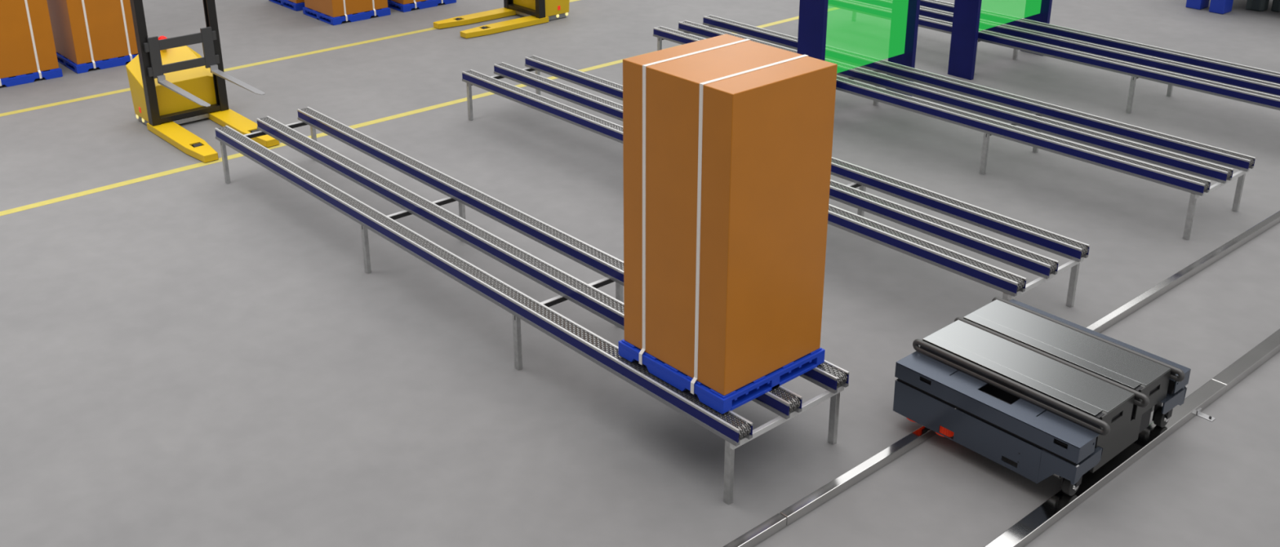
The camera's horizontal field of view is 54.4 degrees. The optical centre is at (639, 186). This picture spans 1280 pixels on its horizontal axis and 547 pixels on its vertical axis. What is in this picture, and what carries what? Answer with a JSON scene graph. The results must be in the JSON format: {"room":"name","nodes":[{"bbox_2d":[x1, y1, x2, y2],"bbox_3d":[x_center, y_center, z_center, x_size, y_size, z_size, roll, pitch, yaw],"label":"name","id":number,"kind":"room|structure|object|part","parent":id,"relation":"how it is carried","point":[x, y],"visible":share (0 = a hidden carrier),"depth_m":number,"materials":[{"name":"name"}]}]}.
{"room":"distribution center","nodes":[
{"label":"distribution center","id":0,"kind":"room"},
{"bbox_2d":[0,0,1279,546],"bbox_3d":[5.782,-3.626,25.856,90.000,0.200,75.000,-18,28,-38],"label":"floor","id":1,"kind":"structure","parent":0,"point":[191,357],"depth_m":13.34,"materials":[{"name":"grey concrete"}]},
{"bbox_2d":[0,67,62,87],"bbox_3d":[-10.744,-1.960,21.257,1.295,0.149,1.240,-18,28,-38],"label":"pallet","id":2,"kind":"object","parent":1,"relation":"on","point":[56,73],"visible":0.34,"depth_m":20.90,"materials":[{"name":"blue plastic"}]},
{"bbox_2d":[0,0,58,86],"bbox_3d":[-10.741,-3.159,20.777,1.230,2.651,1.256,-18,28,-38],"label":"carton","id":3,"kind":"object","parent":2,"relation":"on","point":[27,43],"visible":1,"depth_m":20.70,"materials":[{"name":"cardboard"}]},
{"bbox_2d":[56,52,137,73],"bbox_3d":[-9.596,-2.341,22.202,1.295,0.149,1.240,-18,28,-38],"label":"pallet","id":4,"kind":"object","parent":1,"relation":"on","point":[118,61],"visible":0.25,"depth_m":21.71,"materials":[{"name":"blue plastic"}]},
{"bbox_2d":[46,0,137,68],"bbox_3d":[-9.593,-3.540,21.722,1.230,2.651,1.256,-18,28,-38],"label":"carton","id":5,"kind":"object","parent":4,"relation":"on","point":[84,31],"visible":0.8,"depth_m":21.51,"materials":[{"name":"cardboard"}]},
{"bbox_2d":[125,0,279,162],"bbox_3d":[-6.503,-2.260,18.050,1.230,3.098,2.548,-18,28,-38],"label":"pallet stacker","id":6,"kind":"object","parent":1,"relation":"on","point":[171,85],"visible":0.98,"depth_m":18.64,"materials":[{"name":"yellow paint"}]},
{"bbox_3d":[-6.634,-0.679,18.116,0.330,0.096,1.930,-18,28,-38],"label":"straddle leg","id":7,"kind":"part","parent":6,"relation":"part of","materials":[{"name":"yellow paint"}]},
{"bbox_3d":[-5.961,-0.903,18.671,0.330,0.096,1.930,-18,28,-38],"label":"straddle leg","id":8,"kind":"part","parent":6,"relation":"part of","materials":[{"name":"yellow paint"}]},
{"bbox_2d":[268,0,305,11],"bbox_3d":[-6.969,-3.994,26.302,1.295,0.149,1.240,-18,28,-38],"label":"pallet","id":9,"kind":"object","parent":1,"relation":"on","point":[297,6],"visible":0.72,"depth_m":25.68,"materials":[{"name":"blue plastic"}]},
{"bbox_2d":[287,0,304,3],"bbox_3d":[-6.965,-5.192,25.822,1.230,2.651,1.256,-18,28,-38],"label":"carton","id":10,"kind":"object","parent":9,"relation":"on","point":[292,1],"visible":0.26,"depth_m":25.55,"materials":[{"name":"cardboard"}]},
{"bbox_2d":[0,0,580,116],"bbox_3d":[0.817,-4.683,28.210,54.000,0.002,0.150,-18,28,-38],"label":"floor marking","id":11,"kind":"object","parent":1,"relation":"on","point":[570,1],"depth_m":21.96,"materials":[{"name":"yellow paint"}]},
{"bbox_2d":[302,6,391,25],"bbox_3d":[-5.946,-3.563,25.234,1.295,0.149,1.240,-18,28,-38],"label":"pallet","id":12,"kind":"object","parent":1,"relation":"on","point":[384,11],"visible":0.48,"depth_m":24.82,"materials":[{"name":"blue plastic"}]},
{"bbox_2d":[304,0,387,21],"bbox_3d":[-5.943,-4.762,24.754,1.230,2.651,1.256,-18,28,-38],"label":"carton","id":13,"kind":"object","parent":12,"relation":"on","point":[333,8],"visible":1,"depth_m":24.68,"materials":[{"name":"cardboard"}]},
{"bbox_2d":[0,7,840,216],"bbox_3d":[3.567,-3.526,25.339,54.000,0.002,0.150,-18,28,-38],"label":"floor marking","id":14,"kind":"object","parent":1,"relation":"on","point":[397,116],"depth_m":17.66,"materials":[{"name":"yellow paint"}]},
{"bbox_2d":[387,0,456,12],"bbox_3d":[-4.757,-3.958,26.213,1.295,0.149,1.240,-18,28,-38],"label":"pallet","id":15,"kind":"object","parent":1,"relation":"on","point":[429,3],"visible":0.8,"depth_m":25.69,"materials":[{"name":"blue plastic"}]},
{"bbox_2d":[390,0,443,8],"bbox_3d":[-4.754,-5.157,25.734,1.230,2.651,1.256,-18,28,-38],"label":"carton","id":16,"kind":"object","parent":15,"relation":"on","point":[401,2],"visible":1,"depth_m":25.53,"materials":[{"name":"cardboard"}]},
{"bbox_2d":[433,0,568,38],"bbox_3d":[-2.702,-4.700,24.104,2.548,3.098,1.230,-18,28,-38],"label":"pallet stacker","id":17,"kind":"object","parent":1,"relation":"on","point":[535,12],"visible":1,"depth_m":24.59,"materials":[{"name":"yellow paint"}]},
{"bbox_3d":[-3.232,-3.366,24.783,1.930,0.096,0.330,-18,28,-38],"label":"straddle leg","id":18,"kind":"part","parent":17,"relation":"part of","materials":[{"name":"yellow paint"}]},
{"bbox_3d":[-2.635,-3.115,24.159,1.930,0.096,0.330,-18,28,-38],"label":"straddle leg","id":19,"kind":"part","parent":17,"relation":"part of","materials":[{"name":"yellow paint"}]},
{"bbox_2d":[214,106,848,504],"bbox_3d":[-1.923,0.751,13.724,1.380,0.751,9.659,-18,28,-38],"label":"conveyor","id":20,"kind":"object","parent":1,"relation":"on","point":[735,429],"visible":0.85,"depth_m":13.00,"materials":[{"name":"metal"}]},
{"bbox_3d":[-5.533,-0.329,16.611,0.050,0.595,0.065,-18,28,-38],"label":"leg","id":21,"kind":"part","parent":20,"relation":"part of","materials":[{"name":"metal"}]},
{"bbox_3d":[-4.557,-0.653,17.416,0.050,0.595,0.065,-18,28,-38],"label":"leg","id":22,"kind":"part","parent":20,"relation":"part of","materials":[{"name":"metal"}]},
{"bbox_3d":[-3.096,0.697,14.066,0.050,0.595,0.065,-18,28,-38],"label":"leg","id":23,"kind":"part","parent":20,"relation":"part of","materials":[{"name":"metal"}]},
{"bbox_3d":[-2.120,0.373,14.871,0.050,0.595,0.065,-18,28,-38],"label":"leg","id":24,"kind":"part","parent":20,"relation":"part of","materials":[{"name":"metal"}]},
{"bbox_3d":[-2.370,0.615,13.244,0.168,0.090,9.655,-18,28,-38],"label":"rail","id":25,"kind":"part","parent":20,"relation":"part of","materials":[{"name":"metal"}]},
{"bbox_3d":[-2.368,0.608,13.238,0.125,0.109,9.656,-18,28,-38],"label":"chain","id":26,"kind":"part","parent":20,"relation":"part of","materials":[{"name":"silver metal"}]},
{"bbox_3d":[-1.188,1.500,12.074,0.050,0.595,0.065,-18,28,-38],"label":"leg","id":27,"kind":"part","parent":20,"relation":"part of","materials":[{"name":"metal"}]},
{"bbox_3d":[-1.928,0.468,13.608,0.168,0.090,9.655,-18,28,-38],"label":"rail","id":28,"kind":"part","parent":20,"relation":"part of","materials":[{"name":"metal"}]},
{"bbox_3d":[-1.926,0.461,13.601,0.125,0.109,9.656,-18,28,-38],"label":"chain","id":29,"kind":"part","parent":20,"relation":"part of","materials":[{"name":"silver metal"}]},
{"bbox_3d":[-1.478,0.319,13.978,0.168,0.090,9.655,-18,28,-38],"label":"rail","id":30,"kind":"part","parent":20,"relation":"part of","materials":[{"name":"metal"}]},
{"bbox_3d":[-1.476,0.312,13.972,0.125,0.109,9.656,-18,28,-38],"label":"chain","id":31,"kind":"part","parent":20,"relation":"part of","materials":[{"name":"silver metal"}]},
{"bbox_3d":[-0.212,1.175,12.879,0.050,0.595,0.065,-18,28,-38],"label":"leg","id":32,"kind":"part","parent":20,"relation":"part of","materials":[{"name":"metal"}]},
{"bbox_2d":[617,338,825,413],"bbox_3d":[0.703,1.432,10.827,1.240,0.149,1.295,-18,28,-38],"label":"pallet","id":33,"kind":"object","parent":20,"relation":"on","point":[721,403],"visible":0.4,"depth_m":10.39,"materials":[{"name":"blue plastic"}]},
{"bbox_2d":[622,34,837,395],"bbox_3d":[0.706,0.236,10.342,1.256,2.651,1.230,-18,28,-38],"label":"carton","id":34,"kind":"object","parent":33,"relation":"on","point":[727,140],"visible":1,"depth_m":9.88,"materials":[{"name":"cardboard"}]},
{"bbox_3d":[0.720,2.303,10.081,0.050,0.595,0.065,-18,28,-38],"label":"leg","id":35,"kind":"part","parent":20,"relation":"part of","materials":[{"name":"metal"}]},
{"bbox_3d":[1.697,1.979,10.886,0.050,0.595,0.065,-18,28,-38],"label":"leg","id":36,"kind":"part","parent":20,"relation":"part of","materials":[{"name":"metal"}]},
{"bbox_2d":[462,55,1089,306],"bbox_3d":[1.010,-0.223,16.140,1.380,0.751,9.659,-18,28,-38],"label":"conveyor","id":37,"kind":"object","parent":1,"relation":"on","point":[1012,285],"visible":0.62,"depth_m":13.94,"materials":[{"name":"metal"}]},
{"bbox_3d":[-2.601,-1.302,19.027,0.050,0.595,0.065,-18,28,-38],"label":"leg","id":38,"kind":"part","parent":37,"relation":"part of","materials":[{"name":"metal"}]},
{"bbox_3d":[-1.625,-1.627,19.832,0.050,0.595,0.065,-18,28,-38],"label":"leg","id":39,"kind":"part","parent":37,"relation":"part of","materials":[{"name":"metal"}]},
{"bbox_3d":[2.721,0.202,15.294,0.050,0.595,0.065,-18,28,-38],"label":"leg","id":40,"kind":"part","parent":37,"relation":"part of","materials":[{"name":"metal"}]},
{"bbox_3d":[3.653,1.329,12.497,0.050,0.595,0.065,-18,28,-38],"label":"leg","id":41,"kind":"part","parent":37,"relation":"part of","materials":[{"name":"metal"}]},
{"bbox_3d":[4.629,1.005,13.302,0.050,0.595,0.065,-18,28,-38],"label":"leg","id":42,"kind":"part","parent":37,"relation":"part of","materials":[{"name":"metal"}]},
{"bbox_2d":[797,0,920,96],"bbox_3d":[3.361,-2.754,18.878,2.320,3.400,0.470,-18,28,-38],"label":"gate","id":43,"kind":"object","parent":1,"relation":"on","point":[813,14],"visible":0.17,"depth_m":19.49,"materials":[{"name":"blue paint"}]},
{"bbox_3d":[2.528,-2.385,18.228,0.090,3.200,0.470,-18,28,-38],"label":"post","id":44,"kind":"part","parent":43,"relation":"part of","materials":[{"name":"blue metal"}]},
{"bbox_3d":[4.195,-2.938,19.602,0.090,3.200,0.470,-18,28,-38],"label":"post","id":45,"kind":"part","parent":43,"relation":"part of","materials":[{"name":"blue paint"}]},
{"bbox_2d":[653,14,1255,239],"bbox_3d":[3.947,-1.198,18.560,1.380,0.751,9.659,-18,28,-38],"label":"conveyor","id":46,"kind":"object","parent":1,"relation":"on","point":[1198,188],"visible":0.82,"depth_m":16.95,"materials":[{"name":"blue metal"}]},
{"bbox_3d":[0.336,-2.278,21.447,0.050,0.595,0.065,-18,28,-38],"label":"leg","id":47,"kind":"part","parent":46,"relation":"part of","materials":[{"name":"metal"}]},
{"bbox_3d":[3.750,-1.576,19.707,0.050,0.595,0.065,-18,28,-38],"label":"leg","id":48,"kind":"part","parent":46,"relation":"part of","materials":[{"name":"metal"}]},
{"bbox_3d":[3.500,-1.334,18.080,0.168,0.090,9.655,-18,28,-38],"label":"rail","id":49,"kind":"part","parent":46,"relation":"part of","materials":[{"name":"blue metal"}]},
{"bbox_3d":[3.502,-1.341,18.073,0.125,0.109,9.656,-18,28,-38],"label":"chain","id":50,"kind":"part","parent":46,"relation":"part of","materials":[{"name":"silver metal"}]},
{"bbox_3d":[3.942,-1.481,18.444,0.168,0.090,9.655,-18,28,-38],"label":"rail","id":51,"kind":"part","parent":46,"relation":"part of","materials":[{"name":"blue metal"}]},
{"bbox_3d":[3.944,-1.488,18.437,0.125,0.109,9.656,-18,28,-38],"label":"chain","id":52,"kind":"part","parent":46,"relation":"part of","materials":[{"name":"silver metal"}]},
{"bbox_3d":[4.391,-1.630,18.814,0.168,0.090,9.655,-18,28,-38],"label":"rail","id":53,"kind":"part","parent":46,"relation":"part of","materials":[{"name":"metal"}]},
{"bbox_3d":[4.394,-1.637,18.808,0.125,0.109,9.656,-18,28,-38],"label":"chain","id":54,"kind":"part","parent":46,"relation":"part of","materials":[{"name":"silver metal"}]},
{"bbox_3d":[4.681,-0.449,16.910,0.050,0.595,0.065,-18,28,-38],"label":"leg","id":55,"kind":"part","parent":46,"relation":"part of","materials":[{"name":"metal"}]},
{"bbox_3d":[5.658,-0.773,17.714,0.050,0.595,0.065,-18,28,-38],"label":"leg","id":56,"kind":"part","parent":46,"relation":"part of","materials":[{"name":"metal"}]},
{"bbox_3d":[6.590,0.354,14.917,0.050,0.595,0.065,-18,28,-38],"label":"leg","id":57,"kind":"part","parent":46,"relation":"part of","materials":[{"name":"metal"}]},
{"bbox_3d":[7.566,0.030,15.721,0.050,0.595,0.065,-18,28,-38],"label":"leg","id":58,"kind":"part","parent":46,"relation":"part of","materials":[{"name":"metal"}]},
{"bbox_2d":[947,0,1052,79],"bbox_3d":[6.303,-3.731,21.301,2.320,3.400,0.470,-18,28,-38],"label":"gate","id":59,"kind":"object","parent":1,"relation":"on","point":[966,13],"visible":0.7,"depth_m":21.02,"materials":[{"name":"blue metal"}]},
{"bbox_3d":[5.470,-3.361,20.652,0.090,3.200,0.470,-18,28,-38],"label":"post","id":60,"kind":"part","parent":59,"relation":"part of","materials":[{"name":"blue metal"}]},
{"bbox_3d":[7.137,-3.915,22.026,0.090,3.200,0.470,-18,28,-38],"label":"post","id":61,"kind":"part","parent":59,"relation":"part of","materials":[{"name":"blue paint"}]},
{"bbox_2d":[722,210,1279,546],"bbox_3d":[7.383,0.572,15.052,35.000,0.090,0.087,-18,28,-38],"label":"floor track","id":62,"kind":"object","parent":1,"relation":"on","point":[794,512],"visible":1,"depth_m":10.80,"materials":[{"name":"metal"}]},
{"bbox_2d":[827,0,1279,113],"bbox_3d":[6.894,-2.176,20.987,1.380,0.751,9.659,-18,28,-38],"label":"conveyor","id":63,"kind":"object","parent":1,"relation":"on","point":[1228,80],"visible":0.86,"depth_m":20.05,"materials":[{"name":"metal"}]},
{"bbox_3d":[4.259,-3.580,24.679,0.050,0.595,0.065,-18,28,-38],"label":"leg","id":64,"kind":"part","parent":63,"relation":"part of","materials":[{"name":"metal"}]},
{"bbox_3d":[6.696,-2.554,22.134,0.050,0.595,0.065,-18,28,-38],"label":"leg","id":65,"kind":"part","parent":63,"relation":"part of","materials":[{"name":"metal"}]},
{"bbox_3d":[6.890,-2.466,20.864,0.125,0.109,9.656,-18,28,-38],"label":"chain","id":66,"kind":"part","parent":63,"relation":"part of","materials":[{"name":"silver metal"}]},
{"bbox_3d":[7.338,-2.608,21.241,0.168,0.090,9.655,-18,28,-38],"label":"rail","id":67,"kind":"part","parent":63,"relation":"part of","materials":[{"name":"metal"}]},
{"bbox_3d":[7.340,-2.615,21.235,0.125,0.109,9.656,-18,28,-38],"label":"chain","id":68,"kind":"part","parent":63,"relation":"part of","materials":[{"name":"silver metal"}]},
{"bbox_3d":[7.628,-1.427,19.337,0.050,0.595,0.065,-18,28,-38],"label":"leg","id":69,"kind":"part","parent":63,"relation":"part of","materials":[{"name":"metal"}]},
{"bbox_3d":[8.604,-1.752,20.142,0.050,0.595,0.065,-18,28,-38],"label":"leg","id":70,"kind":"part","parent":63,"relation":"part of","materials":[{"name":"metal"}]},
{"bbox_2d":[984,328,1279,546],"bbox_3d":[8.335,0.973,14.057,35.000,0.090,0.295,-18,28,-38],"label":"floor track","id":71,"kind":"object","parent":1,"relation":"on","point":[1030,526],"visible":1,"depth_m":10.77,"materials":[{"name":"metal"}]},
{"bbox_2d":[893,297,1191,495],"bbox_3d":[3.544,1.780,11.034,1.834,0.664,1.917,-18,28,-38],"label":"cart","id":72,"kind":"object","parent":71,"relation":"on","point":[1047,393],"visible":1,"depth_m":10.65,"materials":[{"name":"grey paint"}]},
{"bbox_3d":[3.321,1.677,10.812,0.521,0.260,1.700,-18,28,-38],"label":"lift frame","id":73,"kind":"part","parent":72,"relation":"part of","materials":[{"name":"black"}]},
{"bbox_3d":[3.787,1.522,11.196,0.516,0.260,1.700,-18,28,-38],"label":"lift frame","id":74,"kind":"part","parent":72,"relation":"part of","materials":[{"name":"black"}]},
{"bbox_3d":[3.403,2.323,10.199,0.090,0.090,0.120,-18,28,-38],"label":"wheel motor","id":75,"kind":"part","parent":72,"relation":"part of","materials":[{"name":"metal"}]},
{"bbox_3d":[3.991,2.132,10.431,0.740,0.270,0.032,-18,28,-38],"label":"plate","id":76,"kind":"part","parent":72,"relation":"part of","materials":[{"name":"grey metal"}]},
{"bbox_2d":[1185,0,1279,14],"bbox_3d":[13.082,-4.511,25.244,2.400,1.900,2.950,-18,28,-38],"label":"stand","id":77,"kind":"object","parent":1,"relation":"on","point":[1219,6],"visible":1,"depth_m":25.44,"materials":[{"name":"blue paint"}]},
{"bbox_3d":[11.552,-4.511,25.509,0.400,1.700,0.310,-18,28,-38],"label":"leg","id":78,"kind":"part","parent":77,"relation":"part of","materials":[{"name":"blue paint"}]},
{"bbox_3d":[11.866,-4.367,25.154,0.400,1.700,0.300,-18,28,-38],"label":"leg","id":79,"kind":"part","parent":77,"relation":"part of","materials":[{"name":"blue paint"}]}
]}

